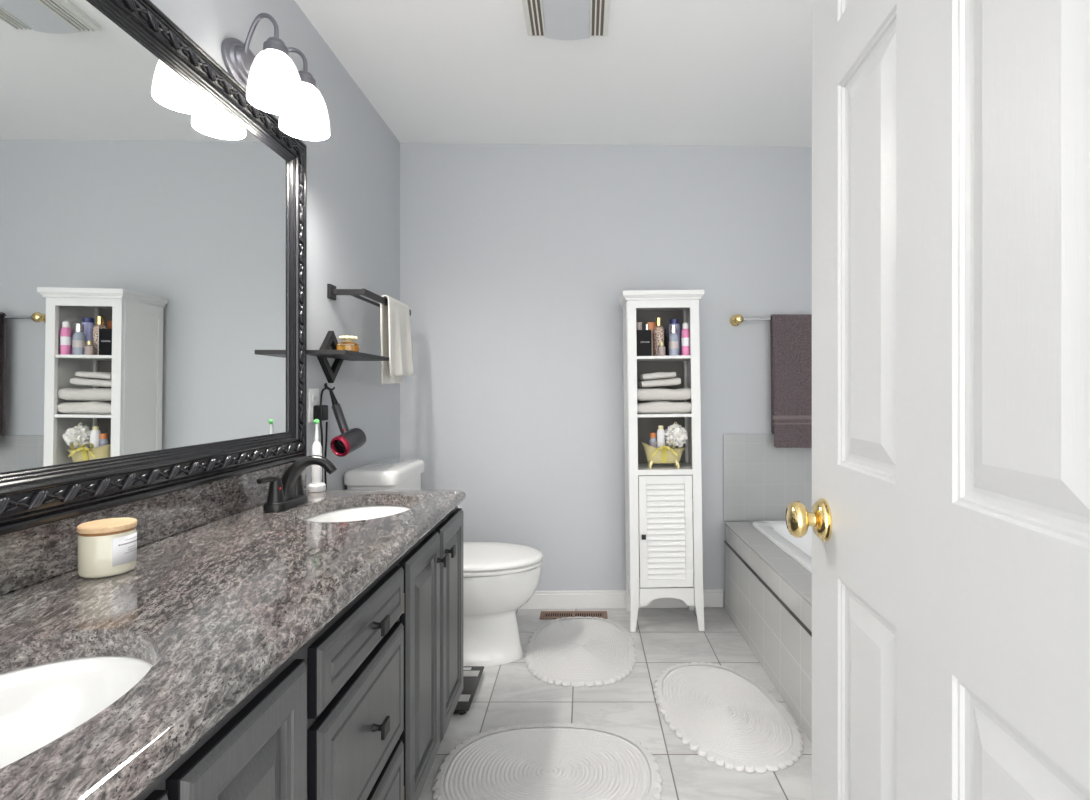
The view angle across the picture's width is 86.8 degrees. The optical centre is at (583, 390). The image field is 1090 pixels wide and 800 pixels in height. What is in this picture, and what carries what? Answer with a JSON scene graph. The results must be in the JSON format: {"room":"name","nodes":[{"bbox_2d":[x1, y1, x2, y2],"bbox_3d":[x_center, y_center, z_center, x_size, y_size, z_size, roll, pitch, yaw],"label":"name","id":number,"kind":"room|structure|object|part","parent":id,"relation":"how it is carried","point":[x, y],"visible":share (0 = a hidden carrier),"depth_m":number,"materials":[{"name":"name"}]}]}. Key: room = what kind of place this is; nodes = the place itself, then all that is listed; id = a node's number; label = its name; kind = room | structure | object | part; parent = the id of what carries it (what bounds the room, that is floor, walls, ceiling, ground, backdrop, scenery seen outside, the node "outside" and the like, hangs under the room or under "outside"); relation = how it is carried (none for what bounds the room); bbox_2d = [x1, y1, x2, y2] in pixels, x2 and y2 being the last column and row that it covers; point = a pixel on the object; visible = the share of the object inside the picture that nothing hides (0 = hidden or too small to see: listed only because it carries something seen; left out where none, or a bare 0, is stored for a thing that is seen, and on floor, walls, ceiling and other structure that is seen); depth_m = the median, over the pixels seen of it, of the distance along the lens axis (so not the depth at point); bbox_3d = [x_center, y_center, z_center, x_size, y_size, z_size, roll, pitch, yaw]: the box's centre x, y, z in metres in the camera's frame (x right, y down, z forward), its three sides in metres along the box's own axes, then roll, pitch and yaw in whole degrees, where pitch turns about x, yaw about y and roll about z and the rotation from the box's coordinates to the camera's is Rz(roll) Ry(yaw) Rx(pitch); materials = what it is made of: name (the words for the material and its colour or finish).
{"room":"bathroom","nodes":[
{"label":"bathroom","id":0,"kind":"room"},
{"bbox_2d":[150,0,399,489],"bbox_3d":[-1.010,-0.077,1.375,0.100,2.435,3.750,0,0,0],"label":"wall","id":1,"kind":"structure","parent":0,"point":[353,174],"depth_m":2.29,"materials":[{"name":"grey paint"}]},
{"bbox_2d":[0,461,305,594],"bbox_3d":[-0.949,0.280,1.037,0.020,0.100,1.814,0,0,0],"label":"backsplash","id":2,"kind":"structure","parent":1,"relation":"attached to","point":[33,555],"depth_m":1.22,"materials":[{"name":"stone"}]},
{"bbox_2d":[0,0,306,535],"bbox_3d":[-0.928,-0.303,1.177,0.030,1.065,1.552,0,0,-1],"label":"wall mirror","id":3,"kind":"object","parent":1,"relation":"attached to","point":[153,217],"visible":1,"depth_m":1.20,"materials":[{"name":"black mirror"}]},
{"bbox_2d":[221,13,330,140],"bbox_3d":[-0.858,-0.892,1.622,0.202,0.245,0.299,0,0,0],"label":"vanity light","id":4,"kind":"object","parent":1,"relation":"attached to","point":[273,84],"visible":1,"depth_m":1.56,"materials":[{"name":"white glass"}]},
{"bbox_3d":[-0.879,-0.959,1.555,0.123,0.112,0.022,0,0,19],"label":"arm","id":5,"kind":"part","parent":4,"relation":"part of","materials":[{"name":"silver metal"}]},
{"bbox_3d":[-0.826,-0.834,1.542,0.139,0.127,0.139,0,0,0],"label":"lamp shade","id":6,"kind":"part","parent":4,"relation":"part of","materials":[{"name":"white glass"}]},
{"bbox_3d":[-0.879,-0.959,1.689,0.123,0.112,0.022,0,0,-19],"label":"arm","id":7,"kind":"part","parent":4,"relation":"part of","materials":[{"name":"silver metal"}]},
{"bbox_3d":[-0.826,-0.834,1.702,0.139,0.127,0.139,0,0,0],"label":"lamp shade","id":8,"kind":"part","parent":4,"relation":"part of","materials":[{"name":"white glass"}]},
{"bbox_2d":[308,388,318,422],"bbox_3d":[-0.956,0.050,2.036,0.008,0.120,0.072,0,0,0],"label":"wall outlet","id":9,"kind":"object","parent":1,"relation":"attached to","point":[313,393],"visible":0.78,"depth_m":2.02,"materials":[{"name":"white plastic"}]},
{"bbox_2d":[312,395,316,402],"bbox_3d":[-0.953,0.027,2.036,0.002,0.029,0.033,0,0,0],"label":"socket","id":10,"kind":"object","parent":9,"relation":"attached to","point":[314,397],"depth_m":2.03,"materials":[{"name":"white plastic"}]},
{"bbox_2d":[313,387,365,489],"bbox_3d":[-0.891,0.330,2.101,0.106,0.687,0.190,0,0,16],"label":"hair dryer","id":11,"kind":"object","parent":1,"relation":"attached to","point":[348,441],"visible":0.88,"depth_m":2.09,"materials":[{"name":"grey plastic"}]},
{"bbox_3d":[-0.934,0.330,2.073,0.028,0.687,0.100,0,0,-14],"label":"cord","id":12,"kind":"part","parent":11,"relation":"part of","materials":[{"name":"black plastic"}]},
{"bbox_2d":[335,440,344,452],"bbox_3d":[-0.880,0.198,2.093,0.061,0.060,0.022,0,0,11],"label":"grille","id":13,"kind":"object","parent":11,"relation":"attached to","point":[339,446],"depth_m":2.09,"materials":[{"name":"black plastic"}]},
{"bbox_3d":[-0.898,0.103,2.122,0.065,0.114,0.031,0,0,0],"label":"handle","id":14,"kind":"part","parent":11,"relation":"part of","materials":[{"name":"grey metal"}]},
{"bbox_2d":[306,331,388,382],"bbox_3d":[-0.881,-0.128,2.157,0.156,0.196,0.430,0,0,0],"label":"wall shelf","id":15,"kind":"object","parent":1,"relation":"attached to","point":[323,353],"visible":0.83,"depth_m":2.12,"materials":[{"name":"black metal"}]},
{"bbox_2d":[337,335,359,351],"bbox_3d":[-0.873,-0.172,2.130,0.078,0.065,0.070,0,0,0],"label":"perfume bottle","id":16,"kind":"object","parent":15,"relation":"on","point":[348,344],"visible":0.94,"depth_m":2.10,"materials":[{"name":"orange glass"}]},
{"bbox_2d":[327,284,410,315],"bbox_3d":[-0.894,-0.374,2.460,0.132,0.054,0.624,0,0,0],"label":"towel bar","id":17,"kind":"object","parent":1,"relation":"attached to","point":[332,291],"visible":0.56,"depth_m":2.18,"materials":[{"name":"black metal"}]},
{"bbox_3d":[-0.893,-0.374,2.175,0.110,0.022,0.012,0,0,0],"label":"arm","id":18,"kind":"part","parent":17,"relation":"part of","materials":[{"name":"black metal"}]},
{"bbox_2d":[380,295,412,384],"bbox_3d":[-0.832,-0.215,2.539,0.072,0.376,0.300,0,0,0],"label":"hand towel","id":19,"kind":"object","parent":17,"relation":"hanging from","point":[395,330],"visible":0.97,"depth_m":2.49,"materials":[{"name":"white fabric"}]},
{"bbox_2d":[295,0,811,146],"bbox_3d":[0.330,-1.325,1.375,2.780,0.060,3.750,0,0,0],"label":"ceiling","id":20,"kind":"structure","parent":0,"point":[664,72],"depth_m":2.32,"materials":[{"name":"white paint"}]},
{"bbox_2d":[522,0,609,39],"bbox_3d":[-0.059,-1.278,1.917,0.289,0.032,0.315,0,0,0],"label":"exhaust fan","id":21,"kind":"object","parent":20,"relation":"in","point":[552,19],"visible":1,"depth_m":1.96,"materials":[{"name":"white plastic"}]},
{"bbox_2d":[526,0,544,36],"bbox_3d":[-0.164,-1.269,1.919,0.051,0.005,0.279,0,0,0],"label":"grille","id":22,"kind":"object","parent":21,"relation":"attached to","point":[535,9],"depth_m":1.96,"materials":[{"name":"white plastic"}]},
{"bbox_2d":[590,0,605,36],"bbox_3d":[0.047,-1.269,1.919,0.051,0.005,0.279,0,0,0],"label":"grille","id":23,"kind":"object","parent":21,"relation":"attached to","point":[597,7],"depth_m":1.96,"materials":[{"name":"white plastic"}]},
{"bbox_2d":[400,143,811,606],"bbox_3d":[0.330,-0.077,3.080,2.583,2.435,0.100,0,0,-1],"label":"wall","id":24,"kind":"structure","parent":0,"point":[517,261],"depth_m":3.02,"materials":[{"name":"grey paint"}]},
{"bbox_2d":[519,589,722,608],"bbox_3d":[-0.114,1.093,3.013,1.694,0.093,0.014,0,0,-1],"label":"baseboard","id":25,"kind":"structure","parent":24,"relation":"attached to","point":[713,598],"depth_m":3.01,"materials":[{"name":"white paint"}]},
{"bbox_2d":[730,314,771,325],"bbox_3d":[1.111,-0.372,3.005,0.680,0.060,0.086,0,0,-1],"label":"towel rail","id":26,"kind":"object","parent":24,"relation":"attached to","point":[735,320],"visible":0.45,"depth_m":2.97,"materials":[{"name":"gold metal"}]},
{"bbox_3d":[0.800,-0.372,2.997,0.060,0.060,0.085,0,0,0],"label":"post","id":27,"kind":"part","parent":26,"relation":"part of","materials":[{"name":"gold metal"}]},
{"bbox_3d":[1.110,-0.372,2.982,0.620,0.016,0.016,0,0,-1],"label":"rail","id":28,"kind":"part","parent":26,"relation":"part of","materials":[{"name":"silver metal"}]},
{"bbox_2d":[770,314,811,447],"bbox_3d":[1.164,-0.051,2.978,0.396,0.692,0.078,0,0,0],"label":"bath towel","id":29,"kind":"object","parent":26,"relation":"hanging from","point":[790,334],"visible":0.6,"depth_m":2.96,"materials":[{"name":"purple fabric"}]},
{"bbox_2d":[723,434,811,520],"bbox_3d":[1.177,0.456,3.043,0.886,0.456,0.012,0,0,-1],"label":"tile backsplash","id":30,"kind":"structure","parent":24,"relation":"attached to","point":[760,479],"depth_m":3.03,"materials":[{"name":"tile"}]},
{"bbox_2d":[418,607,811,799],"bbox_3d":[0.330,1.170,1.375,2.780,0.060,3.750,0,0,0],"label":"floor","id":31,"kind":"structure","parent":0,"point":[508,694],"depth_m":2.10,"materials":[{"name":"tile"}]},
{"bbox_2d":[135,506,462,799],"bbox_3d":[-0.666,0.756,1.039,0.582,0.768,1.778,0,0,0],"label":"vanity cabinet","id":32,"kind":"object","parent":31,"relation":"on","point":[364,710],"visible":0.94,"depth_m":1.03,"materials":[{"name":"grey paint"}]},
{"bbox_2d":[0,490,465,799],"bbox_3d":[-0.675,0.348,1.036,0.567,0.037,1.812,0,0,0],"label":"countertop","id":33,"kind":"structure","parent":32,"relation":"on","point":[216,608],"depth_m":0.84,"materials":[{"name":"stone"}]},
{"bbox_2d":[0,656,152,768],"bbox_3d":[-0.655,0.439,0.585,0.356,0.143,0.464,0,0,0],"label":"sink","id":34,"kind":"object","parent":33,"relation":"in","point":[40,704],"visible":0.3,"depth_m":0.77,"materials":[{"name":"white ceramic"}]},
{"bbox_2d":[77,518,136,577],"bbox_3d":[-0.868,0.284,1.048,0.085,0.090,0.085,0,0,0],"label":"candle","id":35,"kind":"object","parent":33,"relation":"on","point":[105,547],"visible":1,"depth_m":1.02,"materials":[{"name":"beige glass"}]},
{"bbox_3d":[-0.868,0.245,1.048,0.085,0.011,0.085,0,0,0],"label":"lid","id":36,"kind":"part","parent":35,"relation":"part of","materials":[{"name":"brown wood"}]},
{"bbox_2d":[256,455,336,512],"bbox_3d":[-0.794,0.257,1.642,0.174,0.146,0.238,0,0,0],"label":"faucet","id":37,"kind":"object","parent":33,"relation":"on","point":[285,493],"visible":1,"depth_m":1.62,"materials":[{"name":"black metal"}]},
{"bbox_3d":[-0.854,0.242,1.556,0.019,0.022,0.066,0,0,11],"label":"lever","id":38,"kind":"part","parent":37,"relation":"part of","materials":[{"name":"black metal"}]},
{"bbox_3d":[-0.850,0.272,1.586,0.046,0.069,0.046,0,0,0],"label":"handle","id":39,"kind":"part","parent":37,"relation":"part of","materials":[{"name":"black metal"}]},
{"bbox_3d":[-0.850,0.318,1.642,0.060,0.024,0.168,0,0,0],"label":"plate","id":40,"kind":"part","parent":37,"relation":"part of","materials":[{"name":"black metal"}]},
{"bbox_3d":[-0.850,0.272,1.698,0.046,0.069,0.046,0,0,0],"label":"handle","id":41,"kind":"part","parent":37,"relation":"part of","materials":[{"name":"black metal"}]},
{"bbox_3d":[-0.795,0.247,1.642,0.171,0.126,0.054,0,0,0],"label":"spout","id":42,"kind":"part","parent":37,"relation":"part of","materials":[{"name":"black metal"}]},
{"bbox_2d":[307,419,325,491],"bbox_3d":[-0.882,0.211,1.898,0.056,0.237,0.056,0,0,0],"label":"electric toothbrush","id":43,"kind":"object","parent":33,"relation":"on","point":[317,485],"visible":0.94,"depth_m":1.89,"materials":[{"name":"white plastic"}]},
{"bbox_3d":[-0.882,0.234,1.898,0.032,0.137,0.032,0,0,0],"label":"handle","id":44,"kind":"part","parent":43,"relation":"part of","materials":[{"name":"white plastic"}]},
{"bbox_2d":[305,505,411,521],"bbox_3d":[-0.640,0.439,1.645,0.356,0.143,0.440,0,0,0],"label":"sink","id":45,"kind":"object","parent":33,"relation":"in","point":[364,512],"visible":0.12,"depth_m":1.82,"materials":[{"name":"white ceramic"}]},
{"bbox_3d":[-0.412,0.697,0.712,0.021,0.606,0.260,0,0,0],"label":"door","id":46,"kind":"part","parent":32,"relation":"part of","materials":[{"name":"grey paint"}]},
{"bbox_3d":[-0.412,0.642,1.086,0.021,0.244,0.412,0,0,0],"label":"drawer","id":47,"kind":"part","parent":32,"relation":"part of","materials":[{"name":"grey paint"}]},
{"bbox_3d":[-0.412,0.447,1.086,0.021,0.106,0.412,0,0,0],"label":"drawer","id":48,"kind":"part","parent":32,"relation":"part of","materials":[{"name":"grey paint"}]},
{"bbox_3d":[-0.388,0.642,1.096,0.027,0.029,0.032,0,0,0],"label":"knob","id":49,"kind":"part","parent":32,"relation":"part of","materials":[{"name":"black metal"}]},
{"bbox_3d":[-0.388,0.447,1.096,0.027,0.029,0.032,0,0,0],"label":"knob","id":50,"kind":"part","parent":32,"relation":"part of","materials":[{"name":"black metal"}]},
{"bbox_3d":[-0.412,0.892,1.086,0.021,0.216,0.412,0,0,0],"label":"drawer","id":51,"kind":"part","parent":32,"relation":"part of","materials":[{"name":"grey paint"}]},
{"bbox_3d":[-0.412,0.697,1.465,0.021,0.606,0.294,0,0,0],"label":"door","id":52,"kind":"part","parent":32,"relation":"part of","materials":[{"name":"grey paint"}]},
{"bbox_3d":[-0.388,0.465,1.577,0.027,0.029,0.032,0,0,0],"label":"knob","id":53,"kind":"part","parent":32,"relation":"part of","materials":[{"name":"black metal"}]},
{"bbox_3d":[-0.388,0.465,1.667,0.027,0.029,0.032,0,0,0],"label":"knob","id":54,"kind":"part","parent":32,"relation":"part of","materials":[{"name":"black metal"}]},
{"bbox_3d":[-0.412,0.697,1.778,0.021,0.606,0.293,0,0,0],"label":"door","id":55,"kind":"part","parent":32,"relation":"part of","materials":[{"name":"grey paint"}]},
{"bbox_2d":[344,459,542,666],"bbox_3d":[-0.567,0.728,2.475,0.783,0.823,0.434,0,0,0],"label":"toilet","id":56,"kind":"object","parent":31,"relation":"on","point":[499,579],"visible":0.35,"depth_m":2.38,"materials":[{"name":"white ceramic"}]},
{"bbox_3d":[-0.847,0.346,2.475,0.222,0.060,0.434,0,0,0],"label":"tank lid","id":57,"kind":"part","parent":56,"relation":"part of","materials":[{"name":"white ceramic"}]},
{"bbox_3d":[-0.850,0.561,2.475,0.204,0.370,0.406,0,0,0],"label":"tank","id":58,"kind":"part","parent":56,"relation":"part of","materials":[{"name":"white ceramic"}]},
{"bbox_3d":[-0.498,0.943,2.475,0.633,0.393,0.372,0,0,0],"label":"bowl","id":59,"kind":"part","parent":56,"relation":"part of","materials":[{"name":"white ceramic"}]},
{"bbox_3d":[-0.439,0.733,2.475,0.523,0.020,0.380,0,0,0],"label":"seat","id":60,"kind":"part","parent":56,"relation":"part of","materials":[{"name":"white plastic"}]},
{"bbox_3d":[-0.438,0.706,2.475,0.525,0.030,0.384,0,0,0],"label":"lid","id":61,"kind":"part","parent":56,"relation":"part of","materials":[{"name":"white plastic"}]},
{"bbox_2d":[453,666,483,714],"bbox_3d":[-0.561,1.125,2.165,0.318,0.028,0.320,0,0,0],"label":"bathroom scale","id":62,"kind":"object","parent":31,"relation":"on","point":[472,675],"visible":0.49,"depth_m":2.17,"materials":[{"name":"black plastic"}]},
{"bbox_3d":[-0.552,1.112,2.083,0.276,0.001,0.045,0,0,0],"label":"foot plate","id":63,"kind":"part","parent":62,"relation":"part of","materials":[{"name":"silver metal"}]},
{"bbox_3d":[-0.552,1.112,2.263,0.276,0.001,0.045,0,0,0],"label":"foot plate","id":64,"kind":"part","parent":62,"relation":"part of","materials":[{"name":"silver metal"}]},
{"bbox_2d":[432,723,661,799],"bbox_3d":[-0.105,1.132,1.705,0.668,0.014,0.510,0,0,0],"label":"bath rug","id":65,"kind":"object","parent":31,"relation":"on","point":[535,761],"visible":1,"depth_m":1.72,"materials":[{"name":"white fabric"}]},
{"bbox_2d":[540,611,607,618],"bbox_3d":[-0.052,1.136,2.915,0.340,0.007,0.094,0,0,0],"label":"floor vent","id":66,"kind":"object","parent":31,"relation":"in","point":[544,614],"visible":0.91,"depth_m":2.92,"materials":[{"name":"brown metal"}]},
{"bbox_2d":[525,617,636,686],"bbox_3d":[-0.014,1.132,2.545,0.484,0.014,0.670,0,0,0],"label":"bath rug","id":67,"kind":"object","parent":31,"relation":"on","point":[588,651],"visible":1,"depth_m":2.49,"materials":[{"name":"white fabric"}]},
{"bbox_2d":[619,290,704,631],"bbox_3d":[0.385,0.333,2.853,0.382,1.614,0.303,-1,0,0],"label":"linen cabinet","id":68,"kind":"object","parent":31,"relation":"on","point":[663,502],"visible":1,"depth_m":2.72,"materials":[{"name":"white paint"}]},
{"bbox_3d":[0.384,0.274,2.871,0.346,1.412,0.258,-1,0,0],"label":"frame","id":69,"kind":"part","parent":68,"relation":"part of","materials":[{"name":"white paint"}]},
{"bbox_2d":[636,322,641,329],"bbox_3d":[0.271,-0.253,2.837,0.036,0.171,0.036,-1,0,0],"label":"lotion bottle","id":70,"kind":"object","parent":68,"relation":"on","point":[638,324],"visible":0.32,"depth_m":2.82,"materials":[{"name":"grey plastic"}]},
{"bbox_2d":[636,330,651,355],"bbox_3d":[0.287,-0.229,2.767,0.075,0.124,0.051,-1,0,0],"label":"box","id":71,"kind":"object","parent":68,"relation":"on","point":[644,337],"visible":0.96,"depth_m":2.74,"materials":[{"name":"black cardboard"}]},
{"bbox_2d":[647,322,655,355],"bbox_3d":[0.340,-0.254,2.857,0.048,0.172,0.028,-1,0,0],"label":"tube","id":72,"kind":"object","parent":68,"relation":"on","point":[651,324],"visible":0.2,"depth_m":2.84,"materials":[{"name":"orange plastic"}]},
{"bbox_2d":[653,318,663,355],"bbox_3d":[0.364,-0.263,2.802,0.052,0.189,0.052,-1,0,0],"label":"bottle","id":73,"kind":"object","parent":68,"relation":"on","point":[658,331],"visible":0.74,"depth_m":2.78,"materials":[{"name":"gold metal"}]},
{"bbox_3d":[0.384,0.274,2.996,0.308,1.412,0.008,-1,0,0],"label":"panel","id":74,"kind":"part","parent":68,"relation":"part of","materials":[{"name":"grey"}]},
{"bbox_3d":[0.374,-0.453,2.853,0.382,0.042,0.303,-1,0,0],"label":"crown","id":75,"kind":"part","parent":68,"relation":"part of","materials":[{"name":"white paint"}]},
{"bbox_2d":[658,342,665,355],"bbox_3d":[0.372,-0.202,2.750,0.036,0.067,0.036,-1,0,0],"label":"vial","id":76,"kind":"object","parent":68,"relation":"on","point":[661,349],"visible":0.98,"depth_m":2.74,"materials":[{"name":"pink glass"}]},
{"bbox_2d":[636,308,687,310],"bbox_3d":[0.375,-0.425,2.866,0.308,0.014,0.250,-1,0,0],"label":"shelf","id":77,"kind":"object","parent":68,"relation":"attached to","point":[638,309],"depth_m":2.95,"materials":[{"name":"white paint"}]},
{"bbox_3d":[0.375,-0.413,2.732,0.280,0.037,0.018,-1,0,0],"label":"rail","id":78,"kind":"part","parent":68,"relation":"part of","materials":[{"name":"white paint"}]},
{"bbox_2d":[642,442,684,468],"bbox_3d":[0.384,0.307,2.778,0.210,0.130,0.130,-1,0,0],"label":"gift basket","id":79,"kind":"object","parent":68,"relation":"on","point":[663,454],"visible":0.97,"depth_m":2.75,"materials":[{"name":"gold metal"}]},
{"bbox_2d":[649,433,656,447],"bbox_3d":[0.335,0.268,2.787,0.036,0.134,0.037,-1,0,0],"label":"bottle","id":80,"kind":"object","parent":79,"relation":"in","point":[652,441],"visible":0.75,"depth_m":2.77,"materials":[{"name":"blue plastic"}]},
{"bbox_2d":[657,426,664,447],"bbox_3d":[0.373,0.252,2.787,0.040,0.169,0.040,-1,0,0],"label":"bottle","id":81,"kind":"object","parent":79,"relation":"in","point":[660,432],"visible":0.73,"depth_m":2.77,"materials":[{"name":"white plastic"}]},
{"bbox_2d":[664,422,687,447],"bbox_3d":[0.445,0.214,2.787,0.118,0.128,0.120,-1,0,0],"label":"bath pouf","id":82,"kind":"object","parent":79,"relation":"in","point":[676,434],"visible":0.98,"depth_m":2.75,"materials":[{"name":"white plastic"}]},
{"bbox_2d":[637,401,690,413],"bbox_3d":[0.384,0.079,2.852,0.262,0.063,0.220,0,0,0],"label":"bath towel","id":83,"kind":"object","parent":68,"relation":"on","point":[651,407],"visible":0.94,"depth_m":2.75,"materials":[{"name":"white fabric"}]},
{"bbox_2d":[637,388,690,400],"bbox_3d":[0.383,0.016,2.853,0.263,0.062,0.218,0,0,0],"label":"bath towel","id":84,"kind":"object","parent":83,"relation":"on","point":[653,394],"visible":0.94,"depth_m":2.75,"materials":[{"name":"white fabric"}]},
{"bbox_2d":[638,378,680,387],"bbox_3d":[0.371,-0.041,2.837,0.190,0.047,0.170,0,0,0],"label":"washcloth","id":85,"kind":"object","parent":84,"relation":"on","point":[673,381],"visible":1,"depth_m":2.75,"materials":[{"name":"white fabric"}]},
{"bbox_2d":[640,372,675,379],"bbox_3d":[0.362,-0.073,2.833,0.162,0.039,0.158,0,0,0],"label":"washcloth","id":86,"kind":"object","parent":85,"relation":"on","point":[658,375],"visible":1,"depth_m":2.76,"materials":[{"name":"white fabric"}]},
{"bbox_2d":[637,355,690,361],"bbox_3d":[0.378,-0.161,2.860,0.308,0.014,0.263,-1,0,0],"label":"shelf","id":87,"kind":"object","parent":68,"relation":"attached to","point":[675,358],"depth_m":2.74,"materials":[{"name":"white paint"}]},
{"bbox_2d":[637,412,691,416],"bbox_3d":[0.382,0.117,2.860,0.308,0.014,0.263,-1,0,0],"label":"shelf","id":88,"kind":"object","parent":68,"relation":"attached to","point":[689,414],"depth_m":2.73,"materials":[{"name":"white paint"}]},
{"bbox_2d":[638,462,691,469],"bbox_3d":[0.385,0.380,2.866,0.308,0.014,0.250,-1,0,0],"label":"shelf","id":89,"kind":"object","parent":68,"relation":"attached to","point":[641,465],"depth_m":2.84,"materials":[{"name":"white paint"}]},
{"bbox_2d":[664,329,666,355],"bbox_3d":[0.397,-0.237,2.842,0.024,0.136,0.024,-1,0,0],"label":"bottle","id":90,"kind":"object","parent":68,"relation":"on","point":[665,336],"visible":0.52,"depth_m":2.83,"materials":[{"name":"black plastic"}]},
{"bbox_3d":[0.385,0.386,2.732,0.280,0.025,0.018,-1,0,0],"label":"rail","id":91,"kind":"part","parent":68,"relation":"part of","materials":[{"name":"white paint"}]},
{"bbox_3d":[0.389,0.666,2.731,0.253,0.528,0.018,-1,0,0],"label":"door","id":92,"kind":"part","parent":68,"relation":"part of","materials":[{"name":"white paint"}]},
{"bbox_2d":[669,325,678,355],"bbox_3d":[0.432,-0.243,2.767,0.046,0.147,0.047,-1,0,0],"label":"bottle","id":93,"kind":"object","parent":68,"relation":"on","point":[673,338],"visible":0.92,"depth_m":2.75,"materials":[{"name":"blue plastic"}]},
{"bbox_2d":[669,319,680,354],"bbox_3d":[0.447,-0.261,2.837,0.056,0.184,0.056,-1,0,0],"label":"shampoo bottle","id":94,"kind":"object","parent":68,"relation":"on","point":[672,321],"visible":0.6,"depth_m":2.82,"materials":[{"name":"blue plastic"}]},
{"bbox_2d":[681,323,689,354],"bbox_3d":[0.489,-0.249,2.764,0.040,0.158,0.041,-1,0,0],"label":"bottle","id":95,"kind":"object","parent":68,"relation":"on","point":[685,333],"visible":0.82,"depth_m":2.75,"materials":[{"name":"pink plastic"}]},
{"bbox_2d":[653,662,803,772],"bbox_3d":[0.494,1.132,2.055,0.462,0.014,0.682,0,0,0],"label":"bath rug","id":96,"kind":"object","parent":31,"relation":"on","point":[724,716],"visible":1,"depth_m":1.98,"materials":[{"name":"white fabric"}]},
{"bbox_2d":[724,522,811,742],"bbox_3d":[1.175,0.912,2.183,0.887,0.456,1.649,0,0,0],"label":"bathtub surround","id":97,"kind":"structure","parent":31,"relation":"on","point":[768,593],"depth_m":2.26,"materials":[{"name":"tile"}]},
{"bbox_2d":[752,521,811,572],"bbox_3d":[1.214,0.852,2.212,0.723,0.376,1.485,0,0,0],"label":"bathtub","id":98,"kind":"object","parent":97,"relation":"in","point":[799,549],"visible":0.13,"depth_m":2.80,"materials":[{"name":"white ceramic"}]},
{"bbox_2d":[786,0,1089,799],"bbox_3d":[0.372,0.119,0.620,0.096,2.018,0.707,0,0,0],"label":"door","id":99,"kind":"structure","parent":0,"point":[949,517],"depth_m":0.57,"materials":[{"name":"white paint"}]},
{"bbox_3d":[0.345,0.204,0.915,0.041,0.057,0.057,0,0,0],"label":"knob","id":100,"kind":"part","parent":99,"relation":"part of","materials":[{"name":"gold metal"}]}
]}

